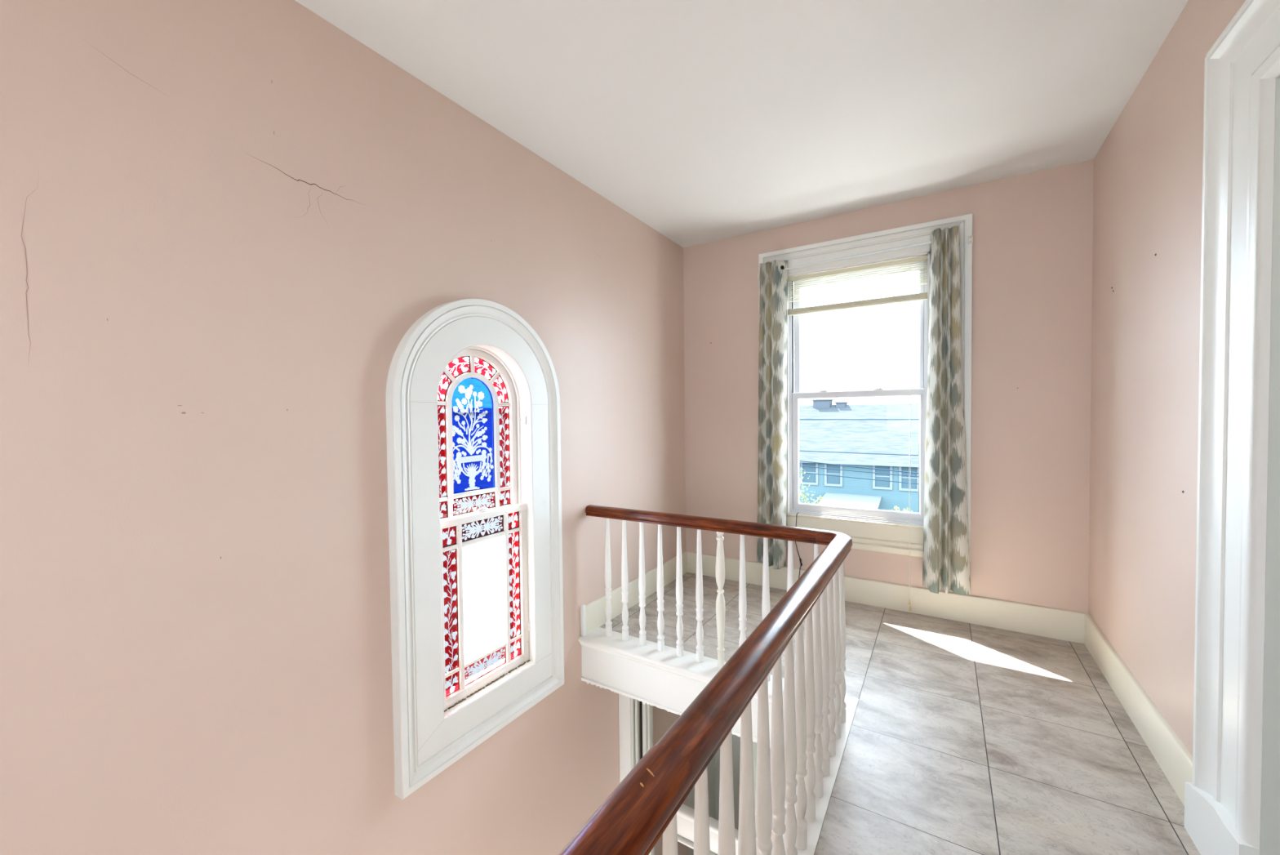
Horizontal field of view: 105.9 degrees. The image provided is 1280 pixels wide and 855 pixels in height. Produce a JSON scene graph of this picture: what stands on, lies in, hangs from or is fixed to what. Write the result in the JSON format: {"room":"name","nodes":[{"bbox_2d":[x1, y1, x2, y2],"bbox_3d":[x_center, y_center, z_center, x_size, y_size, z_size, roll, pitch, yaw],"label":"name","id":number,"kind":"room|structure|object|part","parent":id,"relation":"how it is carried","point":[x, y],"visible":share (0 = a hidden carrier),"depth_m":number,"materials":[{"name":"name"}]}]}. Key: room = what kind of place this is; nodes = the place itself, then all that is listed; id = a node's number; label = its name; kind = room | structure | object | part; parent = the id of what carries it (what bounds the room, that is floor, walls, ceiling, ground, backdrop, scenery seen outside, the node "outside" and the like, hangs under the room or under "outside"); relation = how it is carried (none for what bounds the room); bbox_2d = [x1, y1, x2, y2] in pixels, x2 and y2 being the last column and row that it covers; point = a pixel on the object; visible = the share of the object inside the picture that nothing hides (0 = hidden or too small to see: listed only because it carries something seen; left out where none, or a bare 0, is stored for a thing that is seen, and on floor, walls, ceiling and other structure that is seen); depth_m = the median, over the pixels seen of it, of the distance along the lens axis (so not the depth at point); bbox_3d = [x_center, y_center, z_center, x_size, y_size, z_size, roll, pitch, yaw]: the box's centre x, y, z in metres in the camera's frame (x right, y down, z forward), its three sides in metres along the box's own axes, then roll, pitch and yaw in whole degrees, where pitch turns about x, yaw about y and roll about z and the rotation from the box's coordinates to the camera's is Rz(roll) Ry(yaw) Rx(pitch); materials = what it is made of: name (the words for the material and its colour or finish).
{"room":"stair landing","nodes":[
{"label":"stair landing","id":0,"kind":"room"},
{"bbox_2d":[0,0,688,854],"bbox_3d":[-1.300,1.408,1.720,0.132,5.831,6.264,0,2,32],"label":"wall","id":1,"kind":"structure","parent":0,"point":[224,224],"depth_m":1.61,"materials":[{"name":"pink paint"}]},
{"bbox_2d":[580,604,586,635],"bbox_3d":[-0.361,1.228,3.079,0.022,0.196,0.028,0,2,32],"label":"baseboard","id":2,"kind":"structure","parent":1,"relation":"attached to","point":[583,610],"depth_m":3.07,"materials":[{"name":"white paint"}]},
{"bbox_2d":[585,551,687,634],"bbox_3d":[0.031,1.220,3.708,0.020,0.182,1.465,0,2,32],"label":"baseboard","id":3,"kind":"structure","parent":1,"relation":"attached to","point":[595,610],"depth_m":3.52,"materials":[{"name":"beige paint"}]},
{"bbox_2d":[577,626,858,854],"bbox_3d":[-0.916,1.539,0.700,1.605,0.300,4.935,0,2,32],"label":"trim","id":4,"kind":"structure","parent":1,"relation":"attached to","point":[669,682],"depth_m":2.77,"materials":[{"name":"white paint"}]},
{"bbox_3d":[-0.996,1.436,0.654,1.518,0.024,4.778,0,2,32],"label":"bed moulding","id":5,"kind":"part","parent":4,"relation":"part of","materials":[{"name":"white paint"}]},
{"bbox_2d":[639,701,785,840],"bbox_3d":[1.116,2.927,2.767,3.130,2.690,0.120,0,2,32],"label":"wall","id":6,"kind":"structure","parent":0,"point":[639,701],"depth_m":3.45,"materials":[{"name":"beige paint"}]},
{"bbox_2d":[618,693,756,854],"bbox_3d":[0.335,2.926,3.223,1.058,2.688,0.134,0,2,32],"label":"door","id":7,"kind":"structure","parent":6,"relation":"in","point":[628,708],"depth_m":3.37,"materials":[{"name":"white paint"}]},
{"bbox_3d":[-0.092,2.925,3.438,0.105,2.688,0.022,0,2,32],"label":"casing","id":8,"kind":"part","parent":7,"relation":"part of","materials":[{"name":"white paint"}]},
{"bbox_3d":[0.025,2.925,3.410,0.169,2.688,0.051,-1,1,-15],"label":"frame","id":9,"kind":"part","parent":7,"relation":"part of","materials":[{"name":"grey paint"}]},
{"bbox_2d":[688,733,740,854],"bbox_3d":[1.619,2.872,3.571,3.130,2.750,1.780,0,2,32],"label":"wall","id":10,"kind":"structure","parent":0,"point":[713,766],"depth_m":4.93,"materials":[{"name":"grey paint"}]},
{"bbox_2d":[294,0,1188,247],"bbox_3d":[-0.146,-1.562,0.901,2.996,0.120,6.554,0,2,32],"label":"ceiling","id":11,"kind":"structure","parent":0,"point":[702,121],"depth_m":2.17,"materials":[{"name":"white paint"}]},
{"bbox_2d":[683,159,1093,613],"bbox_3d":[1.580,-0.011,3.644,2.966,3.151,0.136,0,2,32],"label":"wall","id":12,"kind":"structure","parent":0,"point":[1033,232],"depth_m":3.11,"materials":[{"name":"pink paint"}]},
{"bbox_2d":[758,213,972,561],"bbox_3d":[1.608,-0.246,3.596,1.413,2.284,0.175,0,2,32],"label":"window","id":13,"kind":"structure","parent":12,"relation":"in","point":[891,531],"depth_m":3.48,"materials":[{"name":"white paint"}]},
{"bbox_2d":[795,512,802,577],"bbox_3d":[1.258,0.981,3.772,0.089,0.625,0.042,0,2,32],"label":"cable","id":14,"kind":"object","parent":13,"relation":"hanging from","point":[800,559],"visible":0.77,"depth_m":3.78,"materials":[{"name":"black plastic"}]},
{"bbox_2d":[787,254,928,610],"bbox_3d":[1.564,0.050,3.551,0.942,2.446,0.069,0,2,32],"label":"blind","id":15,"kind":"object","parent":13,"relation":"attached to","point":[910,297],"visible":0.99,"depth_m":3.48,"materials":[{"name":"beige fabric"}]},
{"bbox_3d":[1.261,-0.726,3.718,0.004,0.845,0.004,0,2,32],"label":"tilt cord","id":16,"kind":"part","parent":15,"relation":"part of","materials":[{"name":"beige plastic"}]},
{"bbox_3d":[1.292,-1.017,3.698,0.040,0.264,0.033,-1,2,-23],"label":"ladder cord","id":17,"kind":"part","parent":15,"relation":"part of","materials":[{"name":"white fabric"}]},
{"bbox_3d":[1.563,-1.016,3.538,0.037,0.263,0.036,0,2,32],"label":"ladder cord","id":18,"kind":"part","parent":15,"relation":"part of","materials":[{"name":"white fabric"}]},
{"bbox_3d":[1.564,-0.885,3.546,0.938,0.016,0.027,0,2,32],"label":"rail","id":19,"kind":"part","parent":15,"relation":"part of","materials":[{"name":"beige plastic"}]},
{"bbox_3d":[1.867,0.026,3.349,0.004,2.335,0.033,0,1,23],"label":"pull cord","id":20,"kind":"part","parent":15,"relation":"part of","materials":[{"name":"beige fabric"}]},
{"bbox_3d":[1.873,0.049,3.345,0.004,2.380,0.033,0,1,23],"label":"pull cord","id":21,"kind":"part","parent":15,"relation":"part of","materials":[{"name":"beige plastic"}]},
{"bbox_3d":[1.601,0.196,3.602,0.914,0.936,0.028,0,2,32],"label":"sash","id":22,"kind":"part","parent":13,"relation":"part of","materials":[{"name":"white plastic"}]},
{"bbox_2d":[785,240,931,269],"bbox_3d":[1.519,-1.230,3.503,1.302,0.036,0.058,0,2,32],"label":"curtain rod","id":23,"kind":"object","parent":13,"relation":"attached to","point":[928,242],"visible":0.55,"depth_m":3.41,"materials":[{"name":"white metal"}]},
{"bbox_2d":[756,259,787,568],"bbox_3d":[1.026,-0.091,3.801,0.262,2.394,0.076,0,2,36],"label":"curtain","id":24,"kind":"object","parent":23,"relation":"hanging from","point":[773,303],"visible":0.91,"depth_m":3.77,"materials":[{"name":"fabric"}]},
{"bbox_3d":[1.202,-1.224,3.677,0.578,0.022,0.011,0,2,32],"label":"thin rod","id":25,"kind":"part","parent":23,"relation":"part of","materials":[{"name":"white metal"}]},
{"bbox_3d":[1.739,-1.232,3.341,0.757,0.029,0.017,0,2,32],"label":"thick rod","id":26,"kind":"part","parent":23,"relation":"part of","materials":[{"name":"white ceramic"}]},
{"bbox_2d":[922,225,970,595],"bbox_3d":[2.014,-0.098,3.170,0.273,2.394,0.086,0,2,32],"label":"curtain","id":27,"kind":"object","parent":23,"relation":"hanging from","point":[946,554],"visible":1,"depth_m":3.17,"materials":[{"name":"fabric"}]},
{"bbox_3d":[1.606,-0.248,3.617,0.967,1.894,0.122,0,2,32],"label":"vinyl frame","id":28,"kind":"part","parent":13,"relation":"part of","materials":[{"name":"white plastic"}]},
{"bbox_3d":[1.614,-0.706,3.611,0.906,0.922,0.026,0,2,32],"label":"sash","id":29,"kind":"part","parent":13,"relation":"part of","materials":[{"name":"white plastic"}]},
{"bbox_2d":[968,235,973,244],"bbox_3d":[2.140,-1.216,3.126,0.026,0.050,0.016,0,2,32],"label":"curtain bracket","id":30,"kind":"object","parent":13,"relation":"attached to","point":[970,237],"visible":1,"depth_m":3.12,"materials":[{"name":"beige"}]},
{"bbox_2d":[686,551,1084,643],"bbox_3d":[1.551,1.205,3.615,2.656,0.182,0.020,0,2,32],"label":"baseboard","id":31,"kind":"structure","parent":12,"relation":"attached to","point":[1045,621],"depth_m":3.29,"materials":[{"name":"beige paint"}]},
{"bbox_2d":[600,572,1200,854],"bbox_3d":[-0.102,1.508,0.974,2.696,0.260,6.264,0,2,32],"label":"floor","id":32,"kind":"structure","parent":0,"point":[964,738],"depth_m":2.04,"materials":[{"name":"tile"}]},
{"bbox_2d":[1088,0,1245,755],"bbox_3d":[1.083,-0.057,0.185,0.143,2.881,6.264,0,2,32],"label":"wall","id":33,"kind":"structure","parent":0,"point":[1148,169],"depth_m":2.03,"materials":[{"name":"pink paint"}]},
{"bbox_2d":[1084,613,1192,805],"bbox_3d":[2.279,1.230,2.255,0.020,0.182,1.554,0,2,32],"label":"baseboard","id":34,"kind":"structure","parent":33,"relation":"attached to","point":[1173,757],"depth_m":2.06,"materials":[{"name":"beige paint"}]},
{"bbox_2d":[1184,0,1279,854],"bbox_3d":[1.442,0.096,0.792,0.216,2.539,1.761,0,2,32],"label":"door frame","id":35,"kind":"structure","parent":33,"relation":"in","point":[1232,802],"depth_m":1.37,"materials":[{"name":"white paint"}]},
{"label":"outside","id":36,"kind":"structure","parent":0,"visible":0},
{"bbox_3d":[11.687,7.385,22.416,120.000,0.300,130.000,0,2,32],"label":"yard","id":37,"kind":"structure","parent":36,"visible":0},
{"bbox_2d":[462,536,504,662],"bbox_3d":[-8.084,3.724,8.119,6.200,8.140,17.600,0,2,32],"label":"window pane","id":38,"kind":"structure","parent":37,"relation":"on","point":[482,562],"depth_m":10.13,"materials":[{"name":"grey"}]},
{"bbox_2d":[799,469,822,503],"bbox_3d":[3.622,4.233,11.996,1.293,6.684,1.436,-1,1,-19],"label":"tree","id":39,"kind":"object","parent":37,"relation":"on","point":[801,494],"visible":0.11,"depth_m":11.67,"materials":[{"name":"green plant"}]},
{"bbox_2d":[799,399,919,512],"bbox_3d":[13.572,2.630,29.172,18.000,8.840,13.300,0,2,32],"label":"house","id":40,"kind":"structure","parent":37,"relation":"on","point":[864,436],"depth_m":26.91,"materials":[{"name":"blue"}]},
{"bbox_3d":[9.652,2.562,27.542,0.780,1.180,0.010,0,2,32],"label":"pane","id":41,"kind":"part","parent":40,"relation":"part of","materials":[{"name":"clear glass"}]},
{"bbox_3d":[10.759,2.566,26.850,0.750,1.180,0.010,0,2,32],"label":"pane","id":42,"kind":"part","parent":40,"relation":"part of","materials":[{"name":"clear glass"}]},
{"bbox_3d":[12.832,2.575,25.554,0.740,1.180,0.010,0,2,32],"label":"pane","id":43,"kind":"part","parent":40,"relation":"part of","materials":[{"name":"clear glass"}]},
{"bbox_3d":[13.883,2.579,24.897,0.740,1.180,0.010,0,2,32],"label":"pane","id":44,"kind":"part","parent":40,"relation":"part of","materials":[{"name":"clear glass"}]},
{"bbox_2d":[892,506,912,511],"bbox_3d":[5.779,4.649,10.710,0.570,5.868,0.546,0,2,32],"label":"tree","id":45,"kind":"object","parent":37,"relation":"on","point":[905,510],"visible":0.14,"depth_m":10.63,"materials":[{"name":"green plant"}]},
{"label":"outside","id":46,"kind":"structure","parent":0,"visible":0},
{"bbox_2d":[799,418,919,419],"bbox_3d":[5.441,-0.264,12.163,16.972,0.163,0.021,0,2,32],"label":"overhead cable","id":47,"kind":"object","parent":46,"point":[799,419],"visible":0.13,"depth_m":12.12,"materials":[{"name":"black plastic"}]},
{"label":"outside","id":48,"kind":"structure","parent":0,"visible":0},
{"bbox_2d":[799,449,918,455],"bbox_3d":[5.615,0.581,12.552,17.486,0.239,0.021,0,2,32],"label":"overhead cable","id":49,"kind":"object","parent":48,"point":[799,450],"visible":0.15,"depth_m":12.50,"materials":[{"name":"black plastic"}]},
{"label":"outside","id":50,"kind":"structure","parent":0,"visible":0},
{"bbox_2d":[799,460,918,473],"bbox_3d":[5.784,0.957,12.930,18.002,1.226,0.028,0,2,32],"label":"overhead cable","id":51,"kind":"object","parent":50,"point":[799,460],"visible":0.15,"depth_m":12.87,"materials":[{"name":"black plastic"}]},
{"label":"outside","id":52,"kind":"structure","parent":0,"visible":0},
{"bbox_2d":[799,465,918,476],"bbox_3d":[5.951,1.101,13.302,18.515,0.891,0.021,0,2,32],"label":"overhead cable","id":53,"kind":"object","parent":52,"point":[799,465],"visible":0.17,"depth_m":13.24,"materials":[{"name":"black plastic"}]},
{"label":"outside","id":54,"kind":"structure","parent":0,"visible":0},
{"bbox_2d":[799,471,918,484],"bbox_3d":[6.118,1.324,13.676,19.030,0.935,0.021,0,2,32],"label":"overhead cable","id":55,"kind":"object","parent":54,"point":[799,472],"visible":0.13,"depth_m":13.60,"materials":[{"name":"black plastic"}]}
]}

